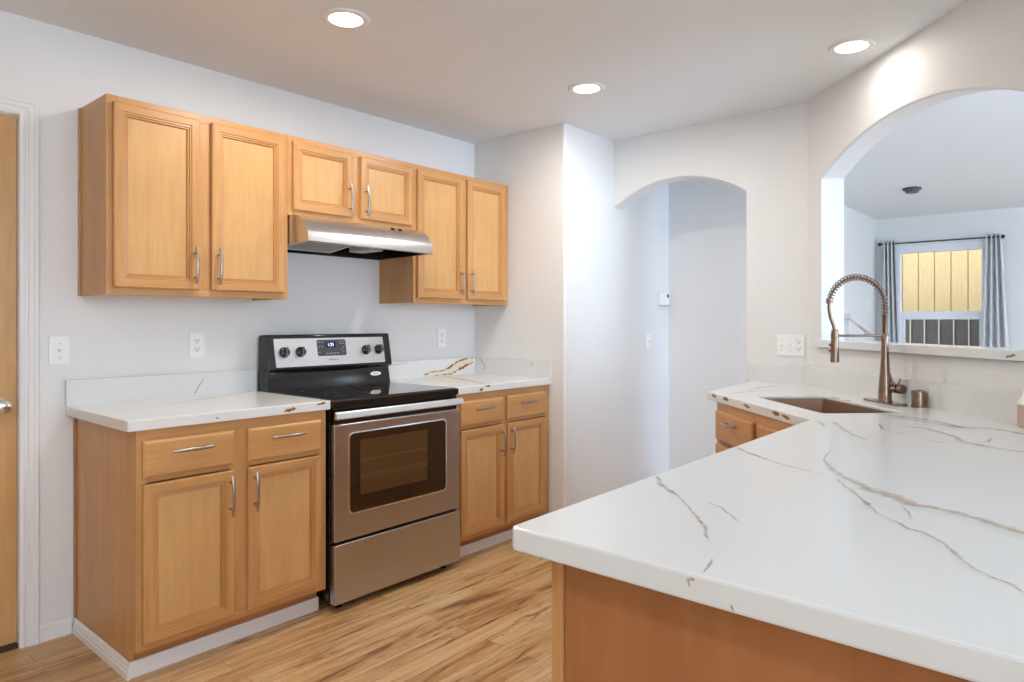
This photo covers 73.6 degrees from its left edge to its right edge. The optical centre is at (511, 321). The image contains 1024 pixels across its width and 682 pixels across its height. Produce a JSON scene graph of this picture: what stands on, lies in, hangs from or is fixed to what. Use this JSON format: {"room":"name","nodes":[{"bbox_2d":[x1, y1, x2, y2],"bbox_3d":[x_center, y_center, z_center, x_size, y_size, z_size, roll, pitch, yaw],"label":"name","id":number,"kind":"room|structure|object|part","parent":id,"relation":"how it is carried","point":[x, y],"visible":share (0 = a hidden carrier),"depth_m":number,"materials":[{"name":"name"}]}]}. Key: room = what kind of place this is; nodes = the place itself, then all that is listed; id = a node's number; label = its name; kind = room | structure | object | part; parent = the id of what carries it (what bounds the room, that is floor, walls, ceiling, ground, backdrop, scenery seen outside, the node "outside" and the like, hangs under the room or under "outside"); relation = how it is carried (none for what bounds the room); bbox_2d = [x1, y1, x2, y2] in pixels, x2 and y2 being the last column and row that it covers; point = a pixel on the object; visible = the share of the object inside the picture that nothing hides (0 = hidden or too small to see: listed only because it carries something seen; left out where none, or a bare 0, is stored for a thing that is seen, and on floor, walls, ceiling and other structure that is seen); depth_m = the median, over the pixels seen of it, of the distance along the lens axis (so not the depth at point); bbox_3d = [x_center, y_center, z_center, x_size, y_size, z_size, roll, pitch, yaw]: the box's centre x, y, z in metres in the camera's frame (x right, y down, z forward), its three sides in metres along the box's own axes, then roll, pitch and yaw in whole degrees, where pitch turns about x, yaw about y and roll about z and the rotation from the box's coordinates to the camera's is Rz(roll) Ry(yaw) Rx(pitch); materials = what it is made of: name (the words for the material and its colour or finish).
{"room":"kitchen","nodes":[
{"label":"kitchen","id":0,"kind":"room"},
{"bbox_2d":[0,10,474,626],"bbox_3d":[-2.138,0.038,2.462,0.125,2.440,5.740,0,0,41],"label":"wall","id":1,"kind":"structure","parent":0,"point":[64,70],"depth_m":2.99,"materials":[{"name":"white paint"}]},
{"bbox_2d":[0,114,16,646],"bbox_3d":[-2.165,0.223,2.342,0.107,2.034,0.818,0,0,41],"label":"door","id":2,"kind":"structure","parent":1,"relation":"in","point":[8,124],"depth_m":2.63,"materials":[{"name":"brown wood"}]},
{"bbox_3d":[-1.928,0.320,2.587,0.069,0.060,0.060,0,0,41],"label":"knob","id":3,"kind":"part","parent":2,"relation":"part of","materials":[{"name":"silver metal"}]},
{"bbox_2d":[0,642,17,653],"bbox_3d":[-2.214,1.250,2.373,0.125,0.016,0.806,0,0,41],"label":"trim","id":4,"kind":"structure","parent":1,"relation":"attached to","point":[12,646],"depth_m":2.62,"materials":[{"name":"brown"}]},
{"bbox_2d":[0,93,38,648],"bbox_3d":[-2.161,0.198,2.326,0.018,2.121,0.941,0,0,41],"label":"trim","id":5,"kind":"structure","parent":1,"relation":"attached to","point":[27,109],"depth_m":2.65,"materials":[{"name":"white wood"}]},
{"bbox_2d":[39,617,71,642],"bbox_3d":[-1.819,1.227,2.726,0.014,0.062,0.112,0,0,41],"label":"baseboard","id":6,"kind":"structure","parent":1,"relation":"attached to","point":[63,627],"depth_m":2.72,"materials":[{"name":"white"}]},
{"bbox_2d":[49,336,69,364],"bbox_3d":[-1.806,0.115,2.734,0.022,0.112,0.072,0,0,41],"label":"light switch","id":7,"kind":"object","parent":1,"relation":"attached to","point":[59,347],"visible":1,"depth_m":2.73,"materials":[{"name":"white plastic"}]},
{"bbox_2d":[65,370,256,405],"bbox_3d":[-1.526,0.287,3.057,0.020,0.104,0.814,0,0,41],"label":"backsplash","id":8,"kind":"structure","parent":1,"relation":"attached to","point":[133,388],"depth_m":3.00,"materials":[{"name":"stone"}]},
{"bbox_2d":[78,93,286,300],"bbox_3d":[-1.386,-0.487,2.968,0.352,0.764,0.771,0,0,41],"label":"upper cabinet","id":9,"kind":"object","parent":1,"relation":"attached to","point":[172,202],"visible":1,"depth_m":2.80,"materials":[{"name":"brown wood"}]},
{"bbox_3d":[-1.761,-0.487,2.786,0.021,0.764,0.006,0,0,41],"label":"scribe moulding","id":10,"kind":"part","parent":9,"relation":"part of","materials":[{"name":"brown wood"}]},
{"bbox_3d":[-1.414,-0.487,2.734,0.019,0.709,0.328,0,0,41],"label":"door","id":11,"kind":"part","parent":9,"relation":"part of","materials":[{"name":"brown wood"}]},
{"bbox_3d":[-1.301,-0.234,2.824,0.035,0.154,0.012,0,0,41],"label":"handle","id":12,"kind":"part","parent":9,"relation":"part of","materials":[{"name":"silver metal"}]},
{"bbox_3d":[-1.236,-0.234,2.900,0.035,0.154,0.012,0,0,41],"label":"handle","id":13,"kind":"part","parent":9,"relation":"part of","materials":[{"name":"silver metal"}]},
{"bbox_3d":[-1.163,-0.487,3.026,0.019,0.709,0.338,0,0,41],"label":"door","id":14,"kind":"part","parent":9,"relation":"part of","materials":[{"name":"brown wood"}]},
{"bbox_2d":[189,332,204,357],"bbox_3d":[-1.452,0.107,3.154,0.009,0.115,0.070,0,0,41],"label":"wall outlet","id":15,"kind":"object","parent":1,"relation":"attached to","point":[196,340],"visible":1,"depth_m":3.15,"materials":[{"name":"white plastic"}]},
{"bbox_2d":[194,338,200,343],"bbox_3d":[-1.450,0.087,3.153,0.003,0.027,0.033,0,0,41],"label":"receptacle","id":16,"kind":"object","parent":15,"relation":"attached to","point":[196,340],"depth_m":3.15,"materials":[{"name":"grey plastic"}]},
{"bbox_2d":[194,346,200,351],"bbox_3d":[-1.450,0.127,3.153,0.003,0.027,0.033,0,0,41],"label":"receptacle","id":17,"kind":"object","parent":15,"relation":"attached to","point":[196,348],"depth_m":3.15,"materials":[{"name":"grey plastic"}]},
{"bbox_2d":[287,135,412,229],"bbox_3d":[-0.884,-0.683,3.550,0.352,0.371,0.764,0,0,41],"label":"upper cabinet","id":18,"kind":"object","parent":1,"relation":"attached to","point":[326,181],"visible":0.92,"depth_m":3.41,"materials":[{"name":"brown wood"}]},
{"bbox_3d":[-0.914,-0.683,3.315,0.019,0.318,0.331,0,0,41],"label":"door","id":19,"kind":"part","parent":18,"relation":"part of","materials":[{"name":"brown wood"}]},
{"bbox_3d":[-0.800,-0.614,3.406,0.035,0.154,0.012,0,0,41],"label":"handle","id":20,"kind":"part","parent":18,"relation":"part of","materials":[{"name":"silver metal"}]},
{"bbox_2d":[287,214,432,260],"bbox_3d":[-0.842,-0.425,3.514,0.461,0.142,0.757,0,0,41],"label":"range hood","id":21,"kind":"object","parent":18,"relation":"attached to","point":[308,235],"visible":0.95,"depth_m":3.40,"materials":[{"name":"silver metal"}]},
{"bbox_3d":[-0.976,-0.388,3.408,0.283,0.046,0.355,0,0,41],"label":"filter frame","id":22,"kind":"part","parent":21,"relation":"part of","materials":[{"name":"silver metal"}]},
{"bbox_3d":[-0.733,-0.614,3.483,0.035,0.154,0.012,0,0,41],"label":"handle","id":23,"kind":"part","parent":18,"relation":"part of","materials":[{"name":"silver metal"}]},
{"bbox_3d":[-0.659,-0.683,3.611,0.019,0.318,0.342,0,0,41],"label":"door","id":24,"kind":"part","parent":18,"relation":"part of","materials":[{"name":"brown wood"}]},
{"bbox_2d":[388,357,474,379],"bbox_3d":[-0.500,0.287,4.248,0.020,0.104,0.796,0,0,41],"label":"backsplash","id":25,"kind":"structure","parent":1,"relation":"attached to","point":[453,366],"depth_m":4.23,"materials":[{"name":"stone"}]},
{"bbox_2d":[437,329,445,346],"bbox_3d":[-0.445,0.103,4.323,0.009,0.115,0.070,0,0,41],"label":"wall outlet","id":26,"kind":"object","parent":1,"relation":"attached to","point":[441,333],"visible":1,"depth_m":4.32,"materials":[{"name":"white plastic"}]},
{"bbox_2d":[379,164,507,305],"bbox_3d":[-0.376,-0.487,4.140,0.352,0.764,0.792,0,0,41],"label":"upper cabinet","id":27,"kind":"object","parent":1,"relation":"attached to","point":[464,219],"visible":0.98,"depth_m":3.98,"materials":[{"name":"brown wood"}]},
{"bbox_3d":[-0.407,-0.487,3.903,0.019,0.709,0.350,0,0,41],"label":"door","id":28,"kind":"part","parent":27,"relation":"part of","materials":[{"name":"brown wood"}]},
{"bbox_3d":[-0.287,-0.232,4.001,0.035,0.154,0.012,0,0,41],"label":"handle","id":29,"kind":"part","parent":27,"relation":"part of","materials":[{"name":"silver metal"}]},
{"bbox_3d":[-0.230,-0.232,4.067,0.035,0.154,0.012,0,0,41],"label":"handle","id":30,"kind":"part","parent":27,"relation":"part of","materials":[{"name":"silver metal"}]},
{"bbox_3d":[-0.158,-0.487,4.192,0.019,0.709,0.335,0,0,41],"label":"door","id":31,"kind":"part","parent":27,"relation":"part of","materials":[{"name":"brown wood"}]},
{"bbox_2d":[0,539,551,681],"bbox_3d":[1.884,1.298,2.799,6.000,0.080,11.900,0,0,41],"label":"floor","id":32,"kind":"structure","parent":0,"point":[486,615],"depth_m":2.68,"materials":[{"name":"laminate"}]},
{"bbox_2d":[72,410,325,680],"bbox_3d":[-1.275,0.819,2.847,0.678,0.879,0.780,0,0,41],"label":"base cabinet","id":33,"kind":"object","parent":32,"relation":"on","point":[190,540],"visible":0.95,"depth_m":2.60,"materials":[{"name":"brown wood"}]},
{"bbox_3d":[-1.771,0.787,2.774,0.021,0.817,0.006,0,0,41],"label":"scribe moulding","id":34,"kind":"part","parent":33,"relation":"part of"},
{"bbox_3d":[-1.178,0.482,2.509,0.019,0.131,0.331,0,0,41],"label":"drawer","id":35,"kind":"part","parent":33,"relation":"part of","materials":[{"name":"brown wood"}]},
{"bbox_3d":[-1.178,0.849,2.509,0.019,0.559,0.331,0,0,41],"label":"door","id":36,"kind":"part","parent":33,"relation":"part of","materials":[{"name":"brown wood"}]},
{"bbox_3d":[-1.157,0.461,2.491,0.035,0.012,0.152,0,0,41],"label":"handle","id":37,"kind":"part","parent":33,"relation":"part of","materials":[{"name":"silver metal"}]},
{"bbox_3d":[-1.307,1.228,2.874,0.564,0.060,0.778,0,0,41],"label":"trim","id":38,"kind":"part","parent":33,"relation":"part of","materials":[{"name":"white wood"}]},
{"bbox_2d":[65,370,329,431],"bbox_3d":[-1.290,0.306,2.854,0.643,0.143,0.814,0,0,41],"label":"countertop","id":39,"kind":"structure","parent":33,"relation":"on","point":[133,403],"depth_m":2.84,"materials":[{"name":"stone"}]},
{"bbox_3d":[-1.062,0.766,2.673,0.019,0.775,0.767,0,0,41],"label":"frame","id":40,"kind":"part","parent":33,"relation":"part of","materials":[{"name":"brown wood"}]},
{"bbox_3d":[-1.063,0.663,2.601,0.035,0.157,0.012,0,0,41],"label":"handle","id":41,"kind":"part","parent":33,"relation":"part of","materials":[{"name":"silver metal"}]},
{"bbox_3d":[-0.998,0.663,2.676,0.035,0.157,0.012,0,0,41],"label":"handle","id":42,"kind":"part","parent":33,"relation":"part of","materials":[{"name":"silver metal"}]},
{"bbox_3d":[-0.926,0.482,2.801,0.019,0.131,0.332,0,0,41],"label":"drawer","id":43,"kind":"part","parent":33,"relation":"part of","materials":[{"name":"brown wood"}]},
{"bbox_3d":[-0.926,0.849,2.801,0.019,0.559,0.332,0,0,41],"label":"door","id":44,"kind":"part","parent":33,"relation":"part of","materials":[{"name":"brown wood"}]},
{"bbox_3d":[-0.905,0.461,2.784,0.035,0.012,0.152,0,0,41],"label":"handle","id":45,"kind":"part","parent":33,"relation":"part of","materials":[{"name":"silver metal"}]},
{"bbox_2d":[259,333,463,607],"bbox_3d":[-0.746,0.661,3.421,0.684,1.193,0.776,0,0,41],"label":"electric range","id":46,"kind":"object","parent":32,"relation":"on","point":[392,448],"visible":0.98,"depth_m":3.26,"materials":[{"name":"silver metal"}]},
{"bbox_3d":[-1.116,0.151,3.366,0.028,0.053,0.053,0,0,41],"label":"knob","id":47,"kind":"part","parent":46,"relation":"part of","materials":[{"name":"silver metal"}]},
{"bbox_3d":[-1.057,0.151,3.435,0.028,0.053,0.053,0,0,41],"label":"knob","id":48,"kind":"part","parent":46,"relation":"part of","materials":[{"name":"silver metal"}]},
{"bbox_3d":[-0.938,0.154,3.588,0.028,0.140,0.668,0,0,41],"label":"control panel","id":49,"kind":"part","parent":46,"relation":"part of","materials":[{"name":"silver metal"}]},
{"bbox_2d":[269,382,457,407],"bbox_3d":[-0.754,0.356,3.437,0.611,0.034,0.763,0,0,41],"label":"cooktop","id":50,"kind":"object","parent":46,"relation":"in","point":[340,394],"depth_m":3.33,"materials":[{"name":"black glass"}]},
{"bbox_3d":[-0.793,0.151,3.741,0.028,0.053,0.053,0,0,41],"label":"knob","id":51,"kind":"part","parent":46,"relation":"part of","materials":[{"name":"black plastic"}]},
{"bbox_3d":[-0.737,0.151,3.806,0.028,0.053,0.053,0,0,41],"label":"knob","id":52,"kind":"part","parent":46,"relation":"part of","materials":[{"name":"black plastic"}]},
{"bbox_3d":[-0.527,1.095,3.242,0.037,0.257,0.759,0,0,41],"label":"storage drawer","id":53,"kind":"part","parent":46,"relation":"part of","materials":[{"name":"silver metal"}]},
{"bbox_3d":[-0.529,0.701,3.244,0.031,0.508,0.757,0,0,41],"label":"oven door","id":54,"kind":"part","parent":46,"relation":"part of","materials":[{"name":"silver metal"}]},
{"bbox_3d":[-0.500,0.403,3.200,0.022,0.032,0.762,0,0,41],"label":"door handle","id":55,"kind":"part","parent":46,"relation":"part of","materials":[{"name":"silver metal"}]},
{"bbox_2d":[455,385,547,557],"bbox_3d":[-0.250,0.819,4.036,0.678,0.879,0.788,0,0,41],"label":"base cabinet","id":56,"kind":"object","parent":32,"relation":"on","point":[503,434],"visible":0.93,"depth_m":3.80,"materials":[{"name":"brown wood"}]},
{"bbox_2d":[388,357,550,394],"bbox_3d":[-0.265,0.306,4.044,0.643,0.143,0.796,0,0,41],"label":"countertop","id":57,"kind":"structure","parent":56,"relation":"on","point":[469,375],"depth_m":4.17,"materials":[{"name":"stone"}]},
{"bbox_3d":[-0.161,0.482,3.690,0.019,0.131,0.335,0,0,41],"label":"drawer","id":58,"kind":"part","parent":56,"relation":"part of","materials":[{"name":"brown wood"}]},
{"bbox_3d":[-0.161,0.849,3.690,0.019,0.559,0.335,0,0,41],"label":"door","id":59,"kind":"part","parent":56,"relation":"part of","materials":[{"name":"brown wood"}]},
{"bbox_3d":[-0.140,0.461,3.672,0.035,0.012,0.152,0,0,41],"label":"handle","id":60,"kind":"part","parent":56,"relation":"part of","materials":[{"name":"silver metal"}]},
{"bbox_3d":[-0.077,1.229,3.885,0.010,0.058,0.786,0,0,41],"label":"trim","id":61,"kind":"part","parent":56,"relation":"part of","materials":[{"name":"white wood"}]},
{"bbox_3d":[-0.044,0.663,3.784,0.035,0.157,0.012,0,0,41],"label":"handle","id":62,"kind":"part","parent":56,"relation":"part of","materials":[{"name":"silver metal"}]},
{"bbox_3d":[0.009,0.663,3.845,0.035,0.157,0.012,0,0,41],"label":"handle","id":63,"kind":"part","parent":56,"relation":"part of","materials":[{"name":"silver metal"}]},
{"bbox_3d":[0.084,0.482,3.973,0.019,0.131,0.340,0,0,41],"label":"drawer","id":64,"kind":"part","parent":56,"relation":"part of","materials":[{"name":"brown wood"}]},
{"bbox_3d":[0.084,0.849,3.973,0.019,0.559,0.340,0,0,41],"label":"door","id":65,"kind":"part","parent":56,"relation":"part of","materials":[{"name":"brown wood"}]},
{"bbox_3d":[0.104,0.461,3.956,0.035,0.012,0.152,0,0,41],"label":"handle","id":66,"kind":"part","parent":56,"relation":"part of","materials":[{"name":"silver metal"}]},
{"bbox_2d":[715,402,793,453],"bbox_3d":[1.307,0.819,3.072,0.738,0.879,1.268,0,0,41],"label":"base cabinet","id":67,"kind":"object","parent":32,"relation":"on","point":[734,427],"visible":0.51,"depth_m":2.96,"materials":[{"name":"brown wood"}]},
{"bbox_3d":[0.981,0.849,3.024,0.019,0.558,0.405,0,0,-4],"label":"door","id":68,"kind":"part","parent":67,"relation":"part of","materials":[{"name":"brown wood"}]},
{"bbox_3d":[0.954,0.458,3.022,0.036,0.011,0.144,0,0,-4],"label":"handle","id":69,"kind":"part","parent":67,"relation":"part of","materials":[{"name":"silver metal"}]},
{"bbox_3d":[0.981,0.483,3.024,0.019,0.134,0.405,0,0,-4],"label":"drawer","id":70,"kind":"part","parent":67,"relation":"part of","materials":[{"name":"brown wood"}]},
{"bbox_3d":[1.010,0.483,2.628,0.019,0.134,0.283,0,0,-4],"label":"drawer","id":71,"kind":"part","parent":67,"relation":"part of","materials":[{"name":"brown wood"}]},
{"bbox_2d":[552,561,972,681],"bbox_3d":[1.188,0.819,1.287,1.500,0.879,1.700,0,0,41],"label":"base cabinet","id":72,"kind":"object","parent":32,"relation":"on","point":[605,629],"visible":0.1,"depth_m":0.99,"materials":[{"name":"brown wood"}]},
{"bbox_3d":[0.082,0.819,1.137,0.020,0.879,0.030,0,0,41],"label":"corner post","id":73,"kind":"part","parent":72,"relation":"part of","materials":[{"name":"brown wood"}]},
{"bbox_2d":[512,364,1023,681],"bbox_3d":[1.310,0.308,1.965,2.480,0.140,2.974,0,0,41],"label":"countertop","id":74,"kind":"structure","parent":72,"relation":"on","point":[898,534],"depth_m":1.15,"materials":[{"name":"stone"}]},
{"bbox_2d":[768,398,890,412],"bbox_3d":[1.290,0.471,2.836,0.314,0.244,0.578,0,0,-4],"label":"sink","id":75,"kind":"object","parent":74,"relation":"in","point":[821,405],"visible":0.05,"depth_m":3.11,"materials":[{"name":"brown metal"}]},
{"bbox_2d":[826,274,907,405],"bbox_3d":[1.490,0.069,2.823,0.302,0.539,0.234,0,0,-30],"label":"faucet","id":76,"kind":"object","parent":74,"relation":"on","point":[885,388],"visible":1,"depth_m":2.85,"materials":[{"name":"brown metal"}]},
{"bbox_3d":[1.437,0.058,2.854,0.222,0.020,0.032,0,0,-4],"label":"holder arm","id":77,"kind":"part","parent":76,"relation":"part of","materials":[{"name":"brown metal"}]},
{"bbox_3d":[1.560,0.335,2.863,0.058,0.006,0.251,0,0,-4],"label":"plate","id":78,"kind":"part","parent":76,"relation":"part of","materials":[{"name":"brown metal"}]},
{"bbox_3d":[1.594,0.246,2.846,0.078,0.106,0.056,0,0,7],"label":"lever","id":79,"kind":"part","parent":76,"relation":"part of","materials":[{"name":"brown metal"}]},
{"bbox_2d":[910,390,926,407],"bbox_3d":[1.613,0.304,2.715,0.057,0.069,0.057,0,0,41],"label":"air gap cap","id":80,"kind":"object","parent":74,"relation":"on","point":[918,397],"visible":1,"depth_m":2.69,"materials":[{"name":"brown metal"}]},
{"bbox_2d":[1017,387,1023,427],"bbox_3d":[1.654,0.264,2.196,0.057,0.150,0.051,0,0,41],"label":"soap bottle","id":81,"kind":"object","parent":74,"relation":"on","point":[1020,403],"visible":1,"depth_m":2.19,"materials":[{"name":"beige plastic"}]},
{"bbox_2d":[0,0,1023,219],"bbox_3d":[1.884,-1.232,2.799,6.000,0.100,11.900,0,0,41],"label":"ceiling","id":82,"kind":"structure","parent":0,"point":[470,71],"depth_m":3.10,"materials":[{"name":"white paint"}]},
{"bbox_2d":[321,8,369,29],"bbox_3d":[-0.648,-1.178,2.667,0.188,0.008,0.188,0,0,41],"label":"recessed light","id":83,"kind":"object","parent":82,"relation":"in","point":[342,18],"visible":1,"depth_m":2.65,"materials":[{"name":"white"}]},
{"bbox_2d":[329,13,361,26],"bbox_3d":[-0.648,-1.176,2.667,0.127,0.001,0.127,0,0,41],"label":"diffuser","id":84,"kind":"object","parent":83,"relation":"attached to","point":[335,19],"depth_m":2.67,"materials":[{"name":"white plastic"}]},
{"bbox_2d":[568,82,604,94],"bbox_3d":[0.377,-1.178,3.460,0.188,0.008,0.188,0,0,41],"label":"recessed light","id":85,"kind":"object","parent":82,"relation":"in","point":[581,88],"visible":1,"depth_m":3.45,"materials":[{"name":"white plastic"}]},
{"bbox_2d":[574,85,598,92],"bbox_3d":[0.377,-1.176,3.460,0.127,0.001,0.127,0,0,41],"label":"diffuser","id":86,"kind":"object","parent":85,"relation":"attached to","point":[577,88],"depth_m":3.46,"materials":[{"name":"white plastic"}]},
{"bbox_2d":[828,37,875,54],"bbox_3d":[1.455,-1.178,2.933,0.188,0.008,0.188,0,0,41],"label":"recessed light","id":87,"kind":"object","parent":82,"relation":"in","point":[850,46],"visible":1,"depth_m":2.92,"materials":[{"name":"white plastic"}]},
{"bbox_2d":[835,41,867,52],"bbox_3d":[1.455,-1.176,2.933,0.127,0.001,0.127,0,0,41],"label":"diffuser","id":88,"kind":"object","parent":87,"relation":"attached to","point":[849,46],"depth_m":2.93,"materials":[{"name":"white plastic"}]},
{"bbox_2d":[902,186,921,193],"bbox_3d":[3.533,-1.159,6.044,0.150,0.046,0.150,0,0,41],"label":"smoke detector","id":89,"kind":"object","parent":82,"relation":"attached to","point":[908,190],"visible":1,"depth_m":6.00,"materials":[{"name":"grey plastic"}]},
{"bbox_2d":[475,123,668,515],"bbox_3d":[0.439,0.038,4.883,0.869,2.540,1.391,0,0,41],"label":"wall","id":90,"kind":"structure","parent":0,"point":[586,274],"depth_m":4.32,"materials":[{"name":"white paint"}]},
{"bbox_2d":[645,334,650,348],"bbox_3d":[0.961,0.140,4.806,0.022,0.105,0.062,0,0,41],"label":"light switch","id":91,"kind":"object","parent":90,"relation":"attached to","point":[647,336],"visible":1,"depth_m":4.80,"materials":[{"name":"white plastic"}]},
{"bbox_2d":[658,292,669,305],"bbox_3d":[1.103,-0.163,4.963,0.032,0.098,0.132,0,0,41],"label":"thermostat","id":92,"kind":"object","parent":90,"relation":"attached to","point":[663,298],"visible":1,"depth_m":4.93,"materials":[{"name":"white plastic"}]},
{"bbox_2d":[669,179,745,469],"bbox_3d":[1.546,0.038,4.797,1.020,2.540,0.125,0,0,41],"label":"wall","id":93,"kind":"structure","parent":0,"point":[707,218],"depth_m":4.88,"materials":[{"name":"white paint"}]},
{"bbox_2d":[614,103,806,365],"bbox_3d":[1.175,0.013,4.127,1.292,2.490,0.125,0,0,41],"label":"wall","id":94,"kind":"structure","parent":0,"point":[763,154],"depth_m":3.85,"materials":[{"name":"white paint"}]},
{"bbox_2d":[777,335,804,355],"bbox_3d":[1.517,0.128,3.734,0.146,0.115,0.022,0,0,41],"label":"outlet","id":95,"kind":"object","parent":94,"relation":"attached to","point":[787,345],"visible":1,"depth_m":3.73,"materials":[{"name":"white plastic"}]},
{"bbox_2d":[844,320,863,340],"bbox_3d":[3.456,0.613,6.967,0.098,1.290,0.568,0,0,41],"label":"wall","id":96,"kind":"structure","parent":0,"point":[850,327],"depth_m":6.79,"materials":[{"name":"white paint"}]},
{"bbox_2d":[844,313,874,333],"bbox_3d":[3.550,0.033,7.052,0.128,0.240,0.920,0,0,41],"label":"trim","id":97,"kind":"structure","parent":96,"relation":"attached to","point":[847,316],"depth_m":6.90,"materials":[{"name":"white"}]},
{"bbox_2d":[844,206,875,340],"bbox_3d":[2.883,0.038,6.475,0.125,2.440,4.162,0,0,41],"label":"wall","id":98,"kind":"structure","parent":0,"point":[859,228],"depth_m":7.42,"materials":[{"name":"white paint"}]},
{"bbox_2d":[807,0,1023,392],"bbox_3d":[1.739,0.038,2.534,0.125,2.540,2.380,0,0,-4],"label":"wall","id":99,"kind":"structure","parent":0,"point":[977,46],"depth_m":2.97,"materials":[{"name":"white paint"}]},
{"bbox_2d":[804,366,1022,423],"bbox_3d":[1.664,0.288,2.563,0.021,0.101,2.250,0,0,-4],"label":"backsplash","id":100,"kind":"structure","parent":99,"relation":"attached to","point":[998,405],"depth_m":2.65,"materials":[{"name":"stone"}]},
{"bbox_2d":[811,340,1023,360],"bbox_3d":[1.710,0.112,2.892,0.189,0.033,1.391,0,0,-4],"label":"ledge","id":101,"kind":"object","parent":99,"relation":"on","point":[1000,353],"visible":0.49,"depth_m":2.65,"materials":[{"name":"stone"}]},
{"bbox_2d":[876,207,1023,347],"bbox_3d":[5.950,0.038,6.526,4.705,2.440,0.120,0,0,41],"label":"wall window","id":102,"kind":"structure","parent":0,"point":[1009,222],"depth_m":7.30,"materials":[{"name":"white paint"}]},
{"bbox_2d":[895,240,985,345],"bbox_3d":[4.721,-0.162,7.551,0.865,1.400,0.092,0,0,41],"label":"window","id":103,"kind":"structure","parent":102,"relation":"attached to","point":[940,286],"depth_m":7.54,"materials":[{"name":"glass"}]},
{"bbox_3d":[4.731,-0.447,7.555,0.765,0.660,0.006,0,0,41],"label":"pane","id":104,"kind":"part","parent":103,"relation":"part of","materials":[{"name":"clear glass"}]},
{"bbox_3d":[4.723,0.231,7.545,0.765,0.515,0.038,0,0,41],"label":"sash","id":105,"kind":"part","parent":103,"relation":"part of","materials":[{"name":"white plastic"}]},
{"bbox_3d":[4.728,0.210,7.541,0.700,0.475,0.006,0,0,41],"label":"pane","id":106,"kind":"part","parent":103,"relation":"part of","materials":[{"name":"clear glass"}]},
{"bbox_2d":[878,234,1004,245],"bbox_3d":[4.666,-0.884,7.483,1.188,0.042,0.105,0,0,41],"label":"curtain rod","id":107,"kind":"object","parent":102,"relation":"attached to","point":[1003,235],"visible":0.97,"depth_m":7.41,"materials":[{"name":"grey metal"}]},
{"bbox_2d":[883,240,897,341],"bbox_3d":[4.303,0.131,7.752,0.200,2.095,0.083,0,0,41],"label":"curtain","id":108,"kind":"object","parent":107,"relation":"hanging from","point":[889,267],"visible":0.42,"depth_m":7.75,"materials":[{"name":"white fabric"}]},
{"bbox_3d":[4.645,-0.884,7.459,1.130,0.016,0.016,0,0,41],"label":"rod","id":109,"kind":"part","parent":107,"relation":"part of","materials":[{"name":"grey metal"}]},
{"bbox_2d":[982,233,1008,347],"bbox_3d":[5.038,0.131,7.122,0.305,2.095,0.075,0,0,41],"label":"curtain","id":110,"kind":"object","parent":107,"relation":"hanging from","point":[995,326],"visible":0.59,"depth_m":7.13,"materials":[{"name":"white fabric"}]}
]}

